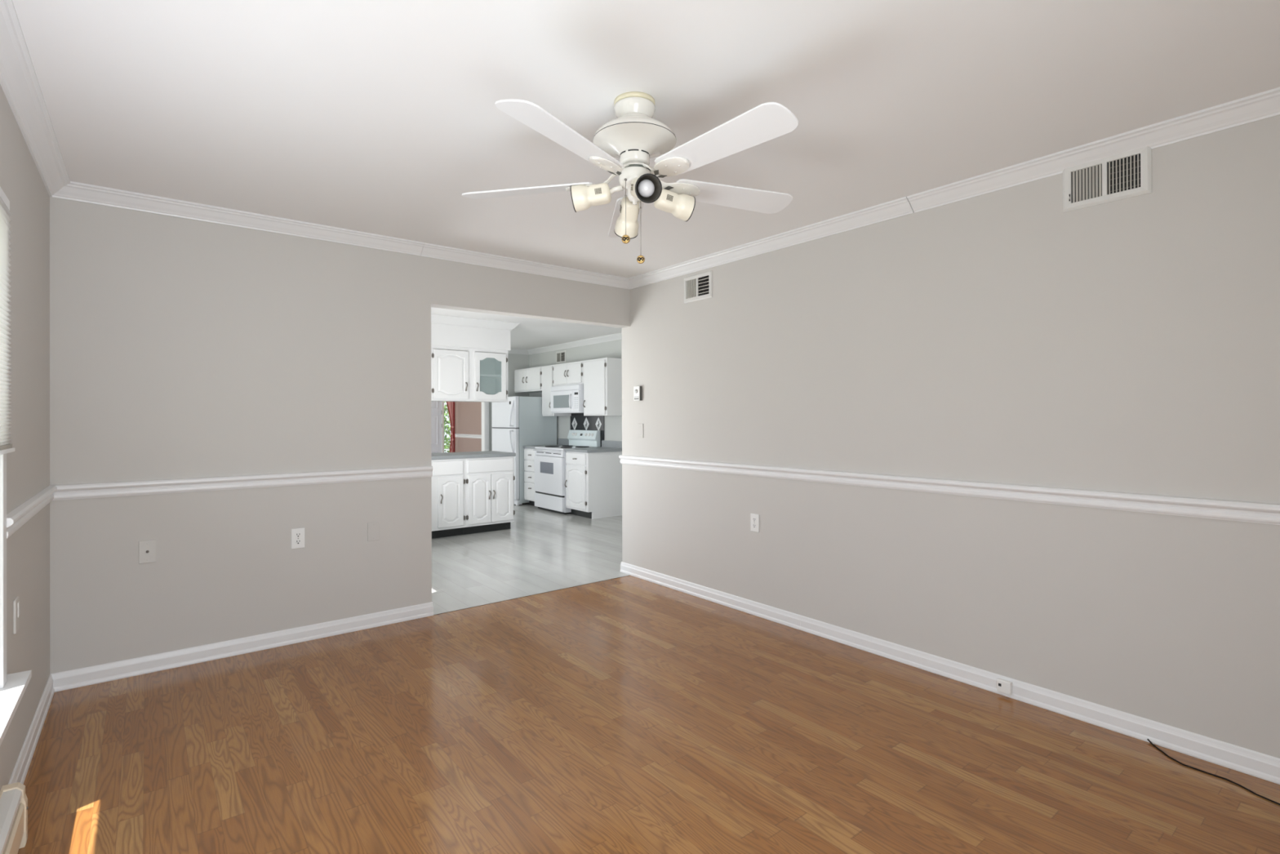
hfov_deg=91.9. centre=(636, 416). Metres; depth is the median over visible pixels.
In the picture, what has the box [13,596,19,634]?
wall jack
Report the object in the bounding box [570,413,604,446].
tile backsplash
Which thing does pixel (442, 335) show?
wall
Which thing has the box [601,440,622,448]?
backsplash
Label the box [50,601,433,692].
baseboard
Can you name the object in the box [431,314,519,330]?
crown molding
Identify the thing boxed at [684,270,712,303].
air vent
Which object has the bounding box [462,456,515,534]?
base cabinet
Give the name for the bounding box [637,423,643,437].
switch plate
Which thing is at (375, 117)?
ceiling
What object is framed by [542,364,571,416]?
upper cabinet
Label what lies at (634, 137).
ceiling fan
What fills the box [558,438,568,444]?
backsplash
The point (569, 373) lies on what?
upper cabinet
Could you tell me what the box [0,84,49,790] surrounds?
wall
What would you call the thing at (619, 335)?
crown molding
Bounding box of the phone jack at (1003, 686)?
[996,678,1012,694]
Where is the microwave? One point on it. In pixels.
(563, 398)
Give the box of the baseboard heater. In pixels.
[0,782,28,853]
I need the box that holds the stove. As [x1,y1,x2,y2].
[533,429,600,514]
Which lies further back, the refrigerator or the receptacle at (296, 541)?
the refrigerator
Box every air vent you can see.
[555,350,565,364]
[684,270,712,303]
[1062,146,1151,212]
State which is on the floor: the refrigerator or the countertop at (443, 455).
the refrigerator
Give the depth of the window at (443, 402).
12.72 m
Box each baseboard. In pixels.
[8,674,54,784]
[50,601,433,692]
[619,561,1279,784]
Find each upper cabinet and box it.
[431,345,507,402]
[514,366,542,392]
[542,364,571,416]
[552,360,583,386]
[582,357,622,415]
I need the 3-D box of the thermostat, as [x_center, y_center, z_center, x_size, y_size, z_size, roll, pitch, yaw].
[0.007,-0.187,5.012,0.038,0.116,0.074,0,0,-38]
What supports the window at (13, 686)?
in the wall at (28, 467)
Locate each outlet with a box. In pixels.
[291,527,304,548]
[750,513,759,532]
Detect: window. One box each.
[0,453,31,746]
[443,401,444,452]
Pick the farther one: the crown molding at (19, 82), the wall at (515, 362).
the wall at (515, 362)
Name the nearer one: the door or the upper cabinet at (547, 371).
the upper cabinet at (547, 371)
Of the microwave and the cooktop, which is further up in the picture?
the microwave
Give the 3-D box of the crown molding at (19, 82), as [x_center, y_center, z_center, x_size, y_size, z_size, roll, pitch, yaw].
[0.020,-1.091,2.206,3.496,0.070,4.660,0,0,-38]
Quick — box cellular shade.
[0,186,14,454]
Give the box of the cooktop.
[534,445,590,450]
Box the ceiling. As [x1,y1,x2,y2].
[12,0,1279,350]
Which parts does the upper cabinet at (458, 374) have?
door, glass door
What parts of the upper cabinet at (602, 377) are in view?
door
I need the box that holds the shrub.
[444,401,450,452]
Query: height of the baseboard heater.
0.190 m
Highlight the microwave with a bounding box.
[550,384,583,413]
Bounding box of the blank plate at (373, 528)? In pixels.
[367,521,379,541]
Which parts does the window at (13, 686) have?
casing, sill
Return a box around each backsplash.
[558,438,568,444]
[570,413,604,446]
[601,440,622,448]
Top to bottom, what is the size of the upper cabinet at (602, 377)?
0.756 m
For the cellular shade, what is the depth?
1.89 m
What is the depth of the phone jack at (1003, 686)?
2.85 m
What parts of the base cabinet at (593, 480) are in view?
drawer, door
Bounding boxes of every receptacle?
[294,532,301,537]
[294,539,301,544]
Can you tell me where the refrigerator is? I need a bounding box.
[491,395,556,505]
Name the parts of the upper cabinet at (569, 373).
door, door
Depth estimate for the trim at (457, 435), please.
12.26 m
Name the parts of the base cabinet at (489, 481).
door, false drawer, door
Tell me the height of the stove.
1.122 m
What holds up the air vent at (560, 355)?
in the wall at (613, 348)
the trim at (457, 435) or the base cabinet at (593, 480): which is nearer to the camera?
the base cabinet at (593, 480)
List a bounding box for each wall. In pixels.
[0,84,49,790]
[49,196,630,674]
[431,323,510,351]
[454,338,622,452]
[488,353,529,450]
[622,115,1279,758]
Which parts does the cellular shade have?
rail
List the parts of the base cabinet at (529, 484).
drawer, drawer, drawer, drawer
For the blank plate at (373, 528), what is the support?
attached to the wall at (180, 348)
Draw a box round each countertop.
[431,450,515,459]
[523,438,568,448]
[564,440,622,453]
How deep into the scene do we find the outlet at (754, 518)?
4.06 m
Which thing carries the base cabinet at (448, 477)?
on the floor
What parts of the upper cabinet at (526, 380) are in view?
door, door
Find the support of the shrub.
on the ground
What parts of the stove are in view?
handle, oven door, storage drawer, panel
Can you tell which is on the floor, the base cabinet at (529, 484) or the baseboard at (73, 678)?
the base cabinet at (529, 484)
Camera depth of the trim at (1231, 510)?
2.83 m
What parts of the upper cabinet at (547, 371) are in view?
door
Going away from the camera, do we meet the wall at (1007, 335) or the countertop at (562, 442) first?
the wall at (1007, 335)
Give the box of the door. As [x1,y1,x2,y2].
[431,401,443,453]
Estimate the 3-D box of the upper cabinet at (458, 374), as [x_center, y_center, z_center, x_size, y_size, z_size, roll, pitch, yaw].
[-2.091,-0.479,7.095,1.215,0.608,0.366,0,0,-38]
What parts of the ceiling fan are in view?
blade, blade, pull chain, blade, lamp shade, bulb, blade, blade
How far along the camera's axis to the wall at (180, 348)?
3.40 m
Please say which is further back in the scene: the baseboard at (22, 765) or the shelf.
the shelf
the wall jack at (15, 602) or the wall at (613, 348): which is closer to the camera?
the wall jack at (15, 602)
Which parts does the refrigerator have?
door, freezer door, handle, handle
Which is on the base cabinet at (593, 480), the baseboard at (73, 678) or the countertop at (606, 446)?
the countertop at (606, 446)
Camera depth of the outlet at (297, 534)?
3.59 m
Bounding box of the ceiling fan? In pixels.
[462,91,798,263]
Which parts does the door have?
frame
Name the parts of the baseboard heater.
plate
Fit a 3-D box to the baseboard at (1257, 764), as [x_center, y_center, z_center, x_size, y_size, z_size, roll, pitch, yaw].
[1.352,1.254,3.329,0.019,0.085,4.788,0,0,-38]
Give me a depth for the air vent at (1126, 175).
2.57 m
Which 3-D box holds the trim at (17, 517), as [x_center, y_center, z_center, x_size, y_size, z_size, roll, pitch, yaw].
[-1.684,0.360,3.025,1.835,0.073,1.250,0,0,-38]
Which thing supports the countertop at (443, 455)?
on the base cabinet at (448, 477)
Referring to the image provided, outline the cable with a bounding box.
[1146,738,1279,804]
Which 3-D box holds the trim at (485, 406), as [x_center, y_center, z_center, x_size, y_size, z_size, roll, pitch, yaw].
[-3.162,0.261,9.313,1.965,2.130,0.122,0,0,-38]
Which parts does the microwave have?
door, handle, control panel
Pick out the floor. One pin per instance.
(629, 714)
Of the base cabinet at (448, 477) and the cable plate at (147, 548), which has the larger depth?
the base cabinet at (448, 477)
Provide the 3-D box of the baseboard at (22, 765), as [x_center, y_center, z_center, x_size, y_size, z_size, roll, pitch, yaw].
[-1.336,1.258,1.122,0.018,0.085,4.660,0,0,-38]
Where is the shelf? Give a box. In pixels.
[480,373,501,377]
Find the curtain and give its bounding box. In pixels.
[446,401,454,452]
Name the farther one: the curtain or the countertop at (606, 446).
the curtain
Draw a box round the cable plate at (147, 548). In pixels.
[138,539,155,564]
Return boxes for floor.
[17,502,1279,853]
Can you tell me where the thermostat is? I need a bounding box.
[633,386,642,400]
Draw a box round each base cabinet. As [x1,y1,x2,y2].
[431,458,465,538]
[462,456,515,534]
[524,448,535,506]
[564,451,622,519]
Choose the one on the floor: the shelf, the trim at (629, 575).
the trim at (629, 575)
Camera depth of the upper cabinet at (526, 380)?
9.73 m
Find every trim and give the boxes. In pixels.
[6,466,433,538]
[433,574,630,615]
[454,433,481,438]
[481,401,488,451]
[618,454,1279,524]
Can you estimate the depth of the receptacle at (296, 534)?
3.59 m
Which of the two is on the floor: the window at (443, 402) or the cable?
the cable
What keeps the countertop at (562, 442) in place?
on the base cabinet at (529, 484)
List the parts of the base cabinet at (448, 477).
false drawer, door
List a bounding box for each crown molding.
[0,0,1279,289]
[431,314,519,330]
[507,332,622,355]

